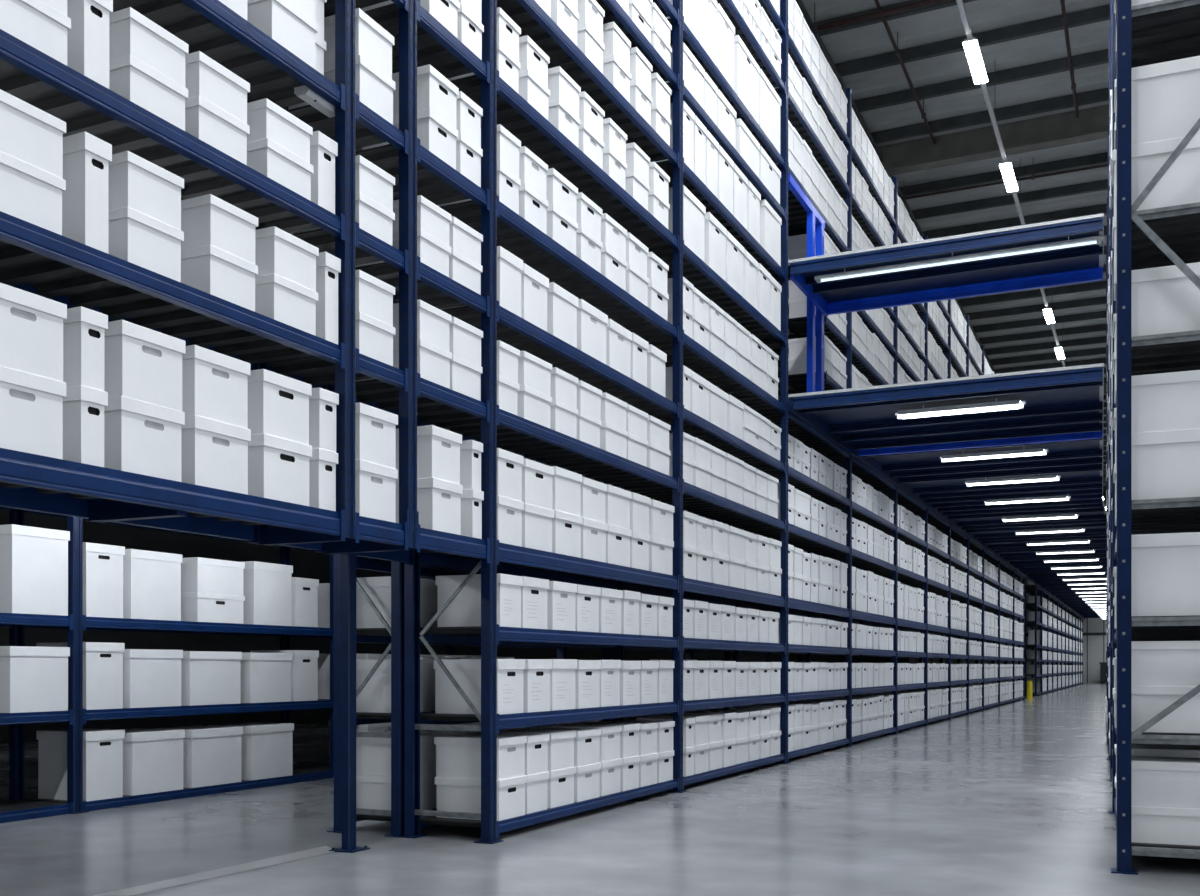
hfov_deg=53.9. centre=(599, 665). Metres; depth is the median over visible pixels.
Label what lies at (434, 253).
box
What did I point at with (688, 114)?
box
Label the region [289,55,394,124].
box
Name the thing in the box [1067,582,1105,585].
tube light
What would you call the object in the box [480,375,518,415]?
box
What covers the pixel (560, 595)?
box
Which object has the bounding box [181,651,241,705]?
box
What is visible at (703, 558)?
box
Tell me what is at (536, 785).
box
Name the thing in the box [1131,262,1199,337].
box
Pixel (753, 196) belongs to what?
box
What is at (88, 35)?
box
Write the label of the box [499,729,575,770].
box
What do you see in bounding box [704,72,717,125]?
box
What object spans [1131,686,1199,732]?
box
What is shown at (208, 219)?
box
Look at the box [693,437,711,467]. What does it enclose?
box
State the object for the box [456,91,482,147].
box
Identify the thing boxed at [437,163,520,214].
box
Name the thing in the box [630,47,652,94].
box
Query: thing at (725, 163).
box
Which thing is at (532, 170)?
box
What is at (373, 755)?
box
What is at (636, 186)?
box
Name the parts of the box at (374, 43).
lid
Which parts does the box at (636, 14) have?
lid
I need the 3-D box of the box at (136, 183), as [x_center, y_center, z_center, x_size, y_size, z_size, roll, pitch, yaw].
[-2.248,-2.147,5.457,0.530,0.245,0.334,0,0,25]
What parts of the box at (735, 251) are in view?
lid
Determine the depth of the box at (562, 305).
9.05 m
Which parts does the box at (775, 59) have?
lid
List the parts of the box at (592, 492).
lid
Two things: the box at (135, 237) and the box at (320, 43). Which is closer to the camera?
the box at (135, 237)
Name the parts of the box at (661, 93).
lid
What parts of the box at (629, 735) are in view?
lid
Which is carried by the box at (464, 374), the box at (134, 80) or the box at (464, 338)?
the box at (464, 338)
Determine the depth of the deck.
17.69 m
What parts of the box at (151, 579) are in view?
lid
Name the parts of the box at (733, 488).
lid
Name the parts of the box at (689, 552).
lid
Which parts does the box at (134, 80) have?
lid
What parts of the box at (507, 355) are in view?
lid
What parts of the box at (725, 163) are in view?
lid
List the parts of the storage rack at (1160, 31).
foot plate, shelf panel, shelf panel, shelf panel, shelf panel, shelf panel, shelf panel, shelf panel, shelf panel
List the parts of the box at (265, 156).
lid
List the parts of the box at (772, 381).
lid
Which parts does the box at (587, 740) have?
lid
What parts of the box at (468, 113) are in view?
lid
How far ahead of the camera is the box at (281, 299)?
6.17 m
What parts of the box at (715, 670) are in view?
lid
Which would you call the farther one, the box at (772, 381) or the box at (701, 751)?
the box at (772, 381)
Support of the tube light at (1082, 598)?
hanging from the deck
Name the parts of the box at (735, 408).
lid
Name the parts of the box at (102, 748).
lid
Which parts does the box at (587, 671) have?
lid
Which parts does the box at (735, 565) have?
lid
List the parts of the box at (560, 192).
lid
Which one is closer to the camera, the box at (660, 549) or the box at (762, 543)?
the box at (660, 549)
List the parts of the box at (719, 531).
lid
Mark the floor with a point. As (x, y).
(1006, 799)
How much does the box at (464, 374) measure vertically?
0.240 m
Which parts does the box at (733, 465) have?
lid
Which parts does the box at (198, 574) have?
lid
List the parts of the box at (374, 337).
lid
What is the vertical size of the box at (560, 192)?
0.272 m
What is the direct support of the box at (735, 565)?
on the storage rack at (34, 259)
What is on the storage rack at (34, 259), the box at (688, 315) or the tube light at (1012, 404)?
the box at (688, 315)
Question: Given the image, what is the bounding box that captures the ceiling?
[283,0,1109,506]
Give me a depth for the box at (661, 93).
10.88 m
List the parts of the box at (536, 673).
lid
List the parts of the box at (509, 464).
lid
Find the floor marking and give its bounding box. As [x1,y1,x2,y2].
[93,846,333,895]
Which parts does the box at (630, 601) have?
lid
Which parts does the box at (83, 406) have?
lid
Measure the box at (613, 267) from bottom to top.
0.269 m
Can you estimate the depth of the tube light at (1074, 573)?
40.51 m
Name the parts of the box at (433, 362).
lid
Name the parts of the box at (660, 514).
lid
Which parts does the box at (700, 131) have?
lid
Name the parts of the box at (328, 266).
lid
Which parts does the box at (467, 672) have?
lid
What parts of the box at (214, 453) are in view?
lid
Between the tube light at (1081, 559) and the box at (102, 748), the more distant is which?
the tube light at (1081, 559)
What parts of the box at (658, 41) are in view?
lid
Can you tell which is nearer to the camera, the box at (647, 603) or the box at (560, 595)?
the box at (560, 595)
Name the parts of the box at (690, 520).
lid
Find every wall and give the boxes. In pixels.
[0,425,908,743]
[909,577,1105,682]
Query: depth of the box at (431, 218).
7.38 m
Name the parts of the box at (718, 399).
lid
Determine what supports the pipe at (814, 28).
hanging from the ceiling
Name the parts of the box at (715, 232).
lid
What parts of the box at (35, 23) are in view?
lid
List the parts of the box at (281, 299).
lid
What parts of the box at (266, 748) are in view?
lid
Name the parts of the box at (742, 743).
lid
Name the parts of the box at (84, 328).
lid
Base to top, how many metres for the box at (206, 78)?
0.210 m
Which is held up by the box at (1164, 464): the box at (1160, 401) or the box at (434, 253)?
the box at (1160, 401)
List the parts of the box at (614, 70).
lid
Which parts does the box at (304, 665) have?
lid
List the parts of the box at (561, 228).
lid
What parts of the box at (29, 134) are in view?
lid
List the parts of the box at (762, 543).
lid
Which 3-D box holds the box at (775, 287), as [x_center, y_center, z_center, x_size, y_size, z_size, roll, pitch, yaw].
[1.887,-4.356,14.325,0.530,0.569,0.428,0,0,25]
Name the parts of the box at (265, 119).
lid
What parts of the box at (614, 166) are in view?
lid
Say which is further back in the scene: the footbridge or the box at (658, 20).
the footbridge
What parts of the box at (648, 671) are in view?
lid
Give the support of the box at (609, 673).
on the storage rack at (34, 259)
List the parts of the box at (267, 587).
lid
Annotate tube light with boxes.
[814,235,1103,282]
[895,398,1025,419]
[940,446,1047,462]
[965,474,1060,486]
[984,496,1069,504]
[1001,514,1078,521]
[1015,528,1084,534]
[1026,540,1090,545]
[1035,549,1094,554]
[1044,558,1098,562]
[1051,565,1102,569]
[1057,572,1105,575]
[1062,577,1105,580]
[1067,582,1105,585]
[1071,587,1105,589]
[1075,591,1105,593]
[1079,595,1105,596]
[1082,598,1105,599]
[1085,601,1105,602]
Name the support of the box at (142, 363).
on the box at (141, 437)
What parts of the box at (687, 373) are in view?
lid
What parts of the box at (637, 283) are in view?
lid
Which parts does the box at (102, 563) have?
lid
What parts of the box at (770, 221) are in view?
lid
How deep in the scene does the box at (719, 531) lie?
12.37 m
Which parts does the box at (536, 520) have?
lid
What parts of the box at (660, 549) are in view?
lid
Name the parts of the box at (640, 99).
lid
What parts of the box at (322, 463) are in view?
lid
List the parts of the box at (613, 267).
lid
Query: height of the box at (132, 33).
0.208 m
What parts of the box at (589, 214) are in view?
lid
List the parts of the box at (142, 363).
lid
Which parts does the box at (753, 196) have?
lid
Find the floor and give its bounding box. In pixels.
[0,683,1199,895]
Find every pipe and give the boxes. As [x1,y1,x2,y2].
[809,0,949,33]
[874,0,935,143]
[901,157,1107,200]
[1060,0,1078,117]
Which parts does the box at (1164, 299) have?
lid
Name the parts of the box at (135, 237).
lid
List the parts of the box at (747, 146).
lid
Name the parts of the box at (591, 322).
lid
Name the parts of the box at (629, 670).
lid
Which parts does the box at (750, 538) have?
lid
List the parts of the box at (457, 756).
lid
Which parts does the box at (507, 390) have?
lid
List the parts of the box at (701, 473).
lid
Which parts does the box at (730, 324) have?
lid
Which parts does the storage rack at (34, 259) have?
shelf panel, shelf panel, shelf panel, shelf panel, shelf panel, shelf panel, shelf panel, shelf panel, shelf panel, shelf panel, foot plate, shelf panel, shelf panel, shelf panel, foot plate, shelf panel, shelf panel, shelf panel, shelf panel, shelf panel, shelf panel, shelf panel, shelf panel, shelf panel, shelf panel, foot plate, shelf panel, shelf panel, shelf panel, shelf panel, shelf panel, shelf panel, shelf panel, shelf panel, shelf panel, shelf panel, shelf panel, shelf panel, shelf panel, shelf panel, shelf panel, shelf panel, shelf panel, shelf panel, shelf panel, shelf panel, shelf panel, shelf panel, shelf panel, shelf panel, shelf panel, shelf panel, shelf panel, shelf panel, shelf panel, shelf panel, shelf panel, shelf panel, shelf panel, shelf panel, shelf panel, shelf panel, shelf panel, shelf panel, shelf panel, shelf panel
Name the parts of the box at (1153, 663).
lid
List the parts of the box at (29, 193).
lid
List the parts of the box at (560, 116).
lid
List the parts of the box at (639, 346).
lid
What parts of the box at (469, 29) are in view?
lid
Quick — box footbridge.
[788,213,1103,315]
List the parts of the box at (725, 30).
lid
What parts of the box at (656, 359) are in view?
lid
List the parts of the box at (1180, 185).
lid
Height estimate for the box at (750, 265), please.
0.569 m
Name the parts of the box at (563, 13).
lid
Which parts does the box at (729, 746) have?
lid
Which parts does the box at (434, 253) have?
lid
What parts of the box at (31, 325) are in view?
lid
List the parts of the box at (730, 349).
lid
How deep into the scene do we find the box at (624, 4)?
10.15 m
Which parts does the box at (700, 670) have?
lid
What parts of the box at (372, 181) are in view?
lid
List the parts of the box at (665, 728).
lid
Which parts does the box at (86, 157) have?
lid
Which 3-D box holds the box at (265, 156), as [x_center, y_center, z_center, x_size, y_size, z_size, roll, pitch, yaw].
[-1.858,-2.592,6.294,0.530,0.203,0.365,0,0,25]
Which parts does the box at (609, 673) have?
lid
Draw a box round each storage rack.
[0,0,1025,843]
[0,507,497,822]
[327,554,803,836]
[1018,577,1082,695]
[1105,0,1199,874]
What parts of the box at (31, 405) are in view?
lid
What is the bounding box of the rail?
[956,0,1103,500]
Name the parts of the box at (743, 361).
lid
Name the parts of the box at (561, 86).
lid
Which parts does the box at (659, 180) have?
lid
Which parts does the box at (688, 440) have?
lid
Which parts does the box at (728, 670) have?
lid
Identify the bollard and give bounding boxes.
[1026,681,1033,699]
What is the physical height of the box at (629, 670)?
0.380 m
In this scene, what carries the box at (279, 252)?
on the box at (281, 299)
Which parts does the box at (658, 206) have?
lid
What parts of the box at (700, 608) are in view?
lid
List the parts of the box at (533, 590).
lid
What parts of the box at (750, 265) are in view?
lid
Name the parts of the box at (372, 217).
lid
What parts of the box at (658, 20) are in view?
lid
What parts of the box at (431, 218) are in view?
lid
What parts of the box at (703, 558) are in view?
lid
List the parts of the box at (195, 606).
lid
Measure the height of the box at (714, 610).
0.368 m
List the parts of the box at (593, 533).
lid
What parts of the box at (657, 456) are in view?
lid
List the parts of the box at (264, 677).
lid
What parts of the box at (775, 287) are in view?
lid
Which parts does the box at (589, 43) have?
lid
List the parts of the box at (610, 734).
lid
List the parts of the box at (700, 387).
lid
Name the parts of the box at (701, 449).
lid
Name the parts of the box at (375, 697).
lid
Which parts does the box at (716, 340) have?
lid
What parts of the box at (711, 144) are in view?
lid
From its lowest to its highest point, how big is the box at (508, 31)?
0.246 m
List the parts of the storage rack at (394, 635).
foot plate, shelf panel, shelf panel, foot plate, shelf panel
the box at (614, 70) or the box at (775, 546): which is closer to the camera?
the box at (614, 70)
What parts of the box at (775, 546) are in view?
lid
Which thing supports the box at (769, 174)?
on the storage rack at (34, 259)
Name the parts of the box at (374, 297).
lid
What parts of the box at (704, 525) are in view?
lid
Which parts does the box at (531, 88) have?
lid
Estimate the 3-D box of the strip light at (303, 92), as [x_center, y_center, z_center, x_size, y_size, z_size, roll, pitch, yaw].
[-1.562,-3.123,6.535,0.100,0.055,0.280,0,0,25]
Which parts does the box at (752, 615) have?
lid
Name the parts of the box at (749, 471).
lid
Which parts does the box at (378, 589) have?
lid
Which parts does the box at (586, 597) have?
lid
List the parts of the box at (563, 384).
lid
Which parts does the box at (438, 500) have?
lid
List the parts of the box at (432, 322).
lid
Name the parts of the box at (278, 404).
lid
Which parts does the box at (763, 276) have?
lid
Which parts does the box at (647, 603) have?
lid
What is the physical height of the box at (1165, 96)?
0.451 m
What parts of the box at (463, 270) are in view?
lid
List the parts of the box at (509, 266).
lid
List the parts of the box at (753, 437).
lid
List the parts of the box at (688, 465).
lid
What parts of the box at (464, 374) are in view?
lid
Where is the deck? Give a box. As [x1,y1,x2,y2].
[788,363,1105,619]
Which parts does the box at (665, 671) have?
lid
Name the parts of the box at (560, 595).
lid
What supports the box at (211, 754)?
on the storage rack at (18, 807)
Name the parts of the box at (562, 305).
lid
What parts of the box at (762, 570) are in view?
lid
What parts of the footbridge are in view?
deck panel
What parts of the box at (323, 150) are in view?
lid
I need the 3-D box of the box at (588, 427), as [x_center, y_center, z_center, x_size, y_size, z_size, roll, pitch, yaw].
[-0.312,-1.899,9.632,0.530,0.242,0.398,0,0,25]
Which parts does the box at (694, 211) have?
lid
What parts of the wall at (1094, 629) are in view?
rail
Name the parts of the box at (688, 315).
lid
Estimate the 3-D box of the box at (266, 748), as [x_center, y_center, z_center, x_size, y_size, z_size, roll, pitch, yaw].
[-3.532,0.854,11.938,0.580,0.533,0.624,0,0,25]
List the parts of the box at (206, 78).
lid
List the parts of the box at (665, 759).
lid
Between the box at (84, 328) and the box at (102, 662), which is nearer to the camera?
the box at (84, 328)
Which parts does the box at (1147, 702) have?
lid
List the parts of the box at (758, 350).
lid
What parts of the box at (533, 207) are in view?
lid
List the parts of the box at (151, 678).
lid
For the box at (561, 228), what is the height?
0.272 m
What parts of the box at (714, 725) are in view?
lid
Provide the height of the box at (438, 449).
0.328 m
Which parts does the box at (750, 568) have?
lid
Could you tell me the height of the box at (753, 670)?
0.381 m
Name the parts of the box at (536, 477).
lid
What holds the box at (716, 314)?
on the box at (716, 340)
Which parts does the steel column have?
foot plate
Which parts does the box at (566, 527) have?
lid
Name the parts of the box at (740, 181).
lid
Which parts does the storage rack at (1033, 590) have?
shelf panel, shelf panel, shelf panel, shelf panel, shelf panel, shelf panel, shelf panel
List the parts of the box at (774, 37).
lid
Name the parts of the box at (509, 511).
lid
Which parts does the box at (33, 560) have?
lid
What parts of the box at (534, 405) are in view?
lid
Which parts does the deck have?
deck panel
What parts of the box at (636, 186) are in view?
lid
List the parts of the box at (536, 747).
lid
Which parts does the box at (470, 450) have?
lid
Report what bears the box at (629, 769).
on the storage rack at (34, 259)
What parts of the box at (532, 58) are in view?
lid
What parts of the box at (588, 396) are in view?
lid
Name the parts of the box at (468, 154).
lid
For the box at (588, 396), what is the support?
on the box at (588, 427)
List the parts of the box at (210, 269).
lid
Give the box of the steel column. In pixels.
[329,554,369,852]
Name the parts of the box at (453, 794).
lid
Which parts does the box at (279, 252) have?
lid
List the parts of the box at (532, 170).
lid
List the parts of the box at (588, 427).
lid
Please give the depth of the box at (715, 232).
12.24 m
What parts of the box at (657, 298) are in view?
lid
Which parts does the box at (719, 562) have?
lid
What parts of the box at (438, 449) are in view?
lid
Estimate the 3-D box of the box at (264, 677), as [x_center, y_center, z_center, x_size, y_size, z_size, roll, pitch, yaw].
[-3.541,0.116,11.919,0.580,0.493,0.622,0,0,25]
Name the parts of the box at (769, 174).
lid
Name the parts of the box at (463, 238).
lid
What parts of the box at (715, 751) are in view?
lid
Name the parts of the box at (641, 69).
lid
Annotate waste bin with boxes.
[1099,662,1105,683]
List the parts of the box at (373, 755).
lid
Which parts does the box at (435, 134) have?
lid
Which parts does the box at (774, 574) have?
lid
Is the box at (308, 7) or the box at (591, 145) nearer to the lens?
the box at (308, 7)
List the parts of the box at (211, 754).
lid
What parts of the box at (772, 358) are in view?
lid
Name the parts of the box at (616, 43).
lid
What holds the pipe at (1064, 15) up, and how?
hanging from the ceiling
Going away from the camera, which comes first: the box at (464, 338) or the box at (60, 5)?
the box at (60, 5)
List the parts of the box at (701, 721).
lid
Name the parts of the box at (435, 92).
lid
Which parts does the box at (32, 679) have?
lid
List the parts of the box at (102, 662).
lid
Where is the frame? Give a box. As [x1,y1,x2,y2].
[788,173,824,392]
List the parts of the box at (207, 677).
lid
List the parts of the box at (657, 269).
lid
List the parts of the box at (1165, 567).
lid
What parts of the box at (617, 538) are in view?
lid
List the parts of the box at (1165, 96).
lid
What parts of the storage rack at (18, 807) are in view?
shelf panel, shelf panel, shelf panel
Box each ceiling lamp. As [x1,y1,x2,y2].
[962,37,988,83]
[999,160,1018,191]
[1043,307,1054,323]
[1054,346,1064,358]
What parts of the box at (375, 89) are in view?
lid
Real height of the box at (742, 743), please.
0.277 m
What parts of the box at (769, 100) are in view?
lid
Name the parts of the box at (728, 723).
lid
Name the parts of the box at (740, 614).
lid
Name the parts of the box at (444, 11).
lid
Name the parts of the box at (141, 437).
lid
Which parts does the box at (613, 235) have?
lid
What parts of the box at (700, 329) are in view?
lid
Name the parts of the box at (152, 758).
lid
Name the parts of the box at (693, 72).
lid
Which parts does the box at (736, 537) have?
lid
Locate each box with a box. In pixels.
[0,0,70,65]
[0,89,65,178]
[0,151,65,234]
[0,283,66,381]
[0,366,65,459]
[0,524,69,615]
[0,646,69,712]
[36,642,124,709]
[36,728,124,801]
[41,0,66,15]
[62,132,111,253]
[63,306,107,390]
[63,385,107,466]
[67,0,112,88]
[83,542,124,617]
[104,395,184,481]
[105,320,185,410]
[108,151,183,229]
[108,207,183,281]
[109,7,188,86]
[109,55,187,130]
[118,728,184,795]
[123,549,181,620]
[123,649,182,707]
[148,725,242,787]
[181,194,257,263]
[181,245,257,311]
[181,415,250,494]
[181,557,244,595]
[181,592,244,623]
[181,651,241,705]
[182,345,250,428]
[185,51,249,123]
[185,96,249,164]
[207,722,293,779]
[219,0,246,19]
[240,653,292,702]
[243,561,292,625]
[247,0,317,69]
[247,98,312,162]
[247,138,313,200]
[248,369,311,444]
[248,433,311,505]
[250,650,318,700]
[255,226,318,291]
[255,273,317,335]
[289,0,315,20]
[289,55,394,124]
[289,192,394,245]
[292,577,318,626]
[309,388,338,451]
[309,448,337,510]
[310,131,337,213]
[316,0,326,39]
[316,35,325,74]
[316,252,340,344]
[318,0,1199,810]
[324,8,393,78]
[356,155,394,211]
[356,229,450,276]
[356,270,394,325]
[356,312,394,365]
[356,403,397,468]
[356,459,397,522]
[356,576,433,627]
[356,659,432,712]
[356,734,433,775]
[356,772,433,809]
[359,339,451,388]
[362,0,459,37]
[362,108,457,169]
[392,64,458,128]
[393,195,451,244]
[393,300,451,350]
[396,425,461,483]
[396,477,462,534]
[433,659,524,714]
[434,734,526,779]
[435,573,522,627]
[435,775,526,820]
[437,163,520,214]
[440,246,522,316]
[448,43,519,93]
[449,216,482,264]
[449,248,482,293]
[449,316,482,365]
[450,354,482,400]
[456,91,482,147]
[456,133,482,187]
[457,5,483,59]
[458,0,481,22]
[460,440,482,490]
[461,489,483,538]
[475,732,549,774]
[480,340,519,382]
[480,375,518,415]
[497,7,520,60]
[497,124,520,177]
[497,448,523,500]
[497,495,523,546]
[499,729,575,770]
[518,351,551,395]
[518,385,551,428]
[519,35,549,87]
[519,70,549,119]
[519,146,547,198]
[519,183,547,234]
[521,263,548,331]
[521,576,548,628]
[522,458,553,509]
[522,503,553,551]
[523,659,551,712]
[525,771,548,813]
[531,727,600,766]
[535,0,550,17]
[545,724,621,761]
[546,168,577,221]
[547,204,577,254]
[547,282,578,347]
[547,581,576,630]
[547,767,575,807]
[548,66,580,117]
[548,99,579,147]
[550,466,581,515]
[550,659,576,710]
[551,0,578,45]
[551,367,577,408]
[551,399,577,438]
[552,510,581,557]
[573,722,640,757]
[574,763,600,801]
[575,584,599,631]
[575,660,600,708]
[576,226,602,272]
[577,0,604,41]
[577,23,604,73]
[577,192,602,240]
[577,299,607,363]
[577,380,601,419]
[577,411,600,447]
[579,91,604,140]
[579,123,603,169]
[580,477,606,522]
[581,518,606,562]
[597,660,620,706]
[599,588,622,633]
[600,422,627,458]
[600,759,621,795]
[601,213,626,260]
[601,246,626,290]
[601,392,627,429]
[603,21,630,71]
[603,55,630,102]
[603,118,626,162]
[603,147,626,190]
[603,721,657,755]
[605,484,630,528]
[606,318,631,377]
[606,524,630,566]
[616,0,628,15]
[617,720,674,752]
[620,661,640,704]
[620,755,639,790]
[621,590,639,634]
[626,142,649,184]
[626,171,649,210]
[626,232,648,276]
[626,264,648,306]
[626,404,647,439]
[627,432,647,466]
[629,0,651,42]
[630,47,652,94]
[630,79,651,125]
[630,492,650,533]
[630,530,649,570]
[631,333,648,386]
[634,0,652,20]
[639,594,658,635]
[639,753,657,786]
[640,661,658,703]
[641,660,673,702]
[647,252,668,292]
[647,344,666,396]
[647,415,670,449]
[647,442,670,474]
[647,715,709,745]
[648,190,669,228]
[648,282,668,319]
[649,162,669,202]
[649,499,674,540]
[649,536,673,574]
[651,2,671,44]
[651,26,671,67]
[651,72,671,117]
[651,103,670,145]
[655,101,694,171]
[657,596,673,636]
[657,750,673,782]
[665,42,704,108]
[665,365,691,410]
[665,714,722,742]
[666,0,697,39]
[667,277,693,310]
[667,305,693,337]
[668,185,705,261]
[669,432,694,460]
[669,457,693,484]
[683,511,697,546]
[683,544,697,579]
[683,599,693,637]
[683,661,693,700]
[684,712,736,740]
[691,371,709,420]
[692,287,709,324]
[692,314,709,350]
[692,600,707,638]
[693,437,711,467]
[693,462,711,491]
[693,661,709,699]
[694,115,706,183]
[694,743,709,773]
[696,548,712,582]
[697,516,712,550]
[698,0,716,64]
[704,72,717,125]
[705,130,718,197]
[705,212,726,280]
[707,603,721,639]
[708,661,722,698]
[708,741,722,770]
[709,300,724,335]
[709,327,724,360]
[709,383,727,430]
[711,446,725,474]
[711,470,725,497]
[711,520,728,554]
[711,552,728,585]
[716,4,734,89]
[717,89,736,147]
[718,145,733,214]
[721,604,734,640]
[721,739,736,766]
[722,661,735,697]
[724,312,736,344]
[724,338,736,369]
[725,453,743,482]
[725,476,743,504]
[726,231,744,296]
[727,395,743,439]
[728,526,745,559]
[728,556,744,588]
[733,163,747,229]
[734,35,759,123]
[734,607,746,640]
[735,118,759,177]
[735,662,747,696]
[736,322,750,356]
[736,347,750,379]
[736,737,748,763]
[743,249,757,309]
[743,404,770,437]
[743,423,770,454]
[743,462,755,488]
[744,560,757,590]
[745,531,756,562]
[746,608,758,641]
[747,181,760,243]
[747,662,760,695]
[750,334,767,368]
[750,358,767,391]
[756,535,769,565]
[757,263,770,320]
[757,563,768,592]
[759,69,780,152]
[759,146,780,203]
[760,199,781,265]
[767,347,778,377]
[767,371,778,399]
[768,566,781,595]
[769,22,781,57]
[769,538,781,568]
[770,43,781,77]
[770,276,781,330]
[1131,0,1159,9]
[1131,56,1199,144]
[1131,134,1199,210]
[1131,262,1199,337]
[1131,370,1199,432]
[1131,428,1199,499]
[1131,532,1199,615]
[1131,641,1199,685]
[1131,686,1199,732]
[1131,756,1199,808]
[1131,806,1199,845]
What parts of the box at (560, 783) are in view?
lid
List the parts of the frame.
post, post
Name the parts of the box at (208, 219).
lid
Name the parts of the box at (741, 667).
lid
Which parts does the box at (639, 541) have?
lid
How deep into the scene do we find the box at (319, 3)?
6.54 m
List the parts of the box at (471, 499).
lid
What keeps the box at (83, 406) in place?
on the storage rack at (34, 259)
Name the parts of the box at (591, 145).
lid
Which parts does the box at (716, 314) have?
lid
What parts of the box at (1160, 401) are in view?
lid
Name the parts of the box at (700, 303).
lid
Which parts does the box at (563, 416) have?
lid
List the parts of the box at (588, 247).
lid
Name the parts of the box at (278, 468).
lid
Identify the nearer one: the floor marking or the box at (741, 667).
the floor marking
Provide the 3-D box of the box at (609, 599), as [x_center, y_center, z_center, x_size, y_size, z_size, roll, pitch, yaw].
[-0.135,-0.459,9.997,0.530,0.370,0.421,0,0,25]
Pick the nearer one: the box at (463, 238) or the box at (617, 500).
the box at (463, 238)
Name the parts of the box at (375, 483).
lid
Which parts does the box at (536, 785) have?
lid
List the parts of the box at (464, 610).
lid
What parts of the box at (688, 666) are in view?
lid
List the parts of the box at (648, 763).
lid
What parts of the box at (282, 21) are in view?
lid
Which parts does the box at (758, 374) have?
lid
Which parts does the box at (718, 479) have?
lid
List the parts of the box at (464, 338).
lid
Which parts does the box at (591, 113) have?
lid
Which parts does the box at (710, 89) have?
lid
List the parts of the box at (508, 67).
lid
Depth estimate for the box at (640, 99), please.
10.44 m
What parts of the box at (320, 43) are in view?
lid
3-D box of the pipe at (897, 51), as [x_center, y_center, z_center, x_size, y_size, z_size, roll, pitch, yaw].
[4.534,-10.610,18.959,0.084,0.380,10.200,0,0,25]
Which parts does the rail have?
rail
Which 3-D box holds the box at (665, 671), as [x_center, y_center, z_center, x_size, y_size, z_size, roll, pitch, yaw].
[0.387,0.143,11.103,0.530,0.388,0.366,0,0,25]
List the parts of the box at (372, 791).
lid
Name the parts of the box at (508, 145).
lid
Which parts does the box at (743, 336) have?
lid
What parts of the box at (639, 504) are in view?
lid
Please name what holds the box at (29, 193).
on the storage rack at (34, 259)
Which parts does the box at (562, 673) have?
lid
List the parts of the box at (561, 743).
lid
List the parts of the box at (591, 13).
lid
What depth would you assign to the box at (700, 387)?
11.81 m
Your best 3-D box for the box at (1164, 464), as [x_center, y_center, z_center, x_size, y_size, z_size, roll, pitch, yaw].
[3.522,-1.169,6.980,0.720,0.399,0.400,0,0,23]
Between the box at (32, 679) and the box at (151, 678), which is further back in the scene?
the box at (151, 678)
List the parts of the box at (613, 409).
lid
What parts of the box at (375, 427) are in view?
lid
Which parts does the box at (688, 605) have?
lid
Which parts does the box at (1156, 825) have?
lid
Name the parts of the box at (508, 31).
lid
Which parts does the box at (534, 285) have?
lid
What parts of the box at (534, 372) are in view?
lid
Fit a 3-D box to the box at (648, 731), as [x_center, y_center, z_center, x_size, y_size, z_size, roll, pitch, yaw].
[0.210,0.655,10.737,0.530,0.278,0.390,0,0,25]
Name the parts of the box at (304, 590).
lid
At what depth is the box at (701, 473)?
11.85 m
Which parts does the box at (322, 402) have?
lid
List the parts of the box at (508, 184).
lid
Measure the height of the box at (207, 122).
0.210 m
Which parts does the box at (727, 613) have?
lid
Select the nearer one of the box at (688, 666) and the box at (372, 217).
the box at (372, 217)
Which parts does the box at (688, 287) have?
lid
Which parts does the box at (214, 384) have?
lid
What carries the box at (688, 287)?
on the box at (688, 315)
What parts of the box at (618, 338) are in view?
lid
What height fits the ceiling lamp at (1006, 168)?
0.056 m
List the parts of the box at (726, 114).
lid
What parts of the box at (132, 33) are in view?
lid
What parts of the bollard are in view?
post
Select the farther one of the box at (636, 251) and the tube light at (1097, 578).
the tube light at (1097, 578)
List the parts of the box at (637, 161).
lid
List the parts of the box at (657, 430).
lid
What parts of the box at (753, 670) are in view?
lid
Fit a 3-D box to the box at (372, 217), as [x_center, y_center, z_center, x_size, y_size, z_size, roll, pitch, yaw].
[-1.536,-2.595,6.984,0.530,0.209,0.347,0,0,25]
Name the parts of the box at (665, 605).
lid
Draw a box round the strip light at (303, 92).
[294,85,334,117]
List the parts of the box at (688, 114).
lid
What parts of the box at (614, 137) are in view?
lid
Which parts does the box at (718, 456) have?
lid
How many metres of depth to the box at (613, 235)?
9.92 m
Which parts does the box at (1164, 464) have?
lid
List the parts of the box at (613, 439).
lid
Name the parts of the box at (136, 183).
lid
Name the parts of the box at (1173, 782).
lid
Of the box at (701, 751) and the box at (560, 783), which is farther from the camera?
the box at (701, 751)
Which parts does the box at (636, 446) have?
lid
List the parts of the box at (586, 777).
lid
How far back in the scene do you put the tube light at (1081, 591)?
50.73 m
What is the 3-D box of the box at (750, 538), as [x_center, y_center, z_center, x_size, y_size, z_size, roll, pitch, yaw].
[1.473,-1.341,13.448,0.530,0.324,0.422,0,0,25]
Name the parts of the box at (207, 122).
lid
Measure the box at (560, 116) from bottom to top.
0.247 m
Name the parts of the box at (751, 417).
lid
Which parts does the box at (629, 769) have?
lid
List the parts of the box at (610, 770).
lid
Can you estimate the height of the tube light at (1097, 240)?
0.180 m
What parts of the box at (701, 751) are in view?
lid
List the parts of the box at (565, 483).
lid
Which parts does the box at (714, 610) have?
lid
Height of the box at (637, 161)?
0.247 m
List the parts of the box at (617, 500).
lid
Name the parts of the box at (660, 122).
lid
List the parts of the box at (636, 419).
lid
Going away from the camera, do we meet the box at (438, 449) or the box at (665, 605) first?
the box at (438, 449)
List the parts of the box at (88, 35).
lid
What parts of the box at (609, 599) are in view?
lid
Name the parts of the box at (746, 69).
lid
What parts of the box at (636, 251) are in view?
lid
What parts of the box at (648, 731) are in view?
lid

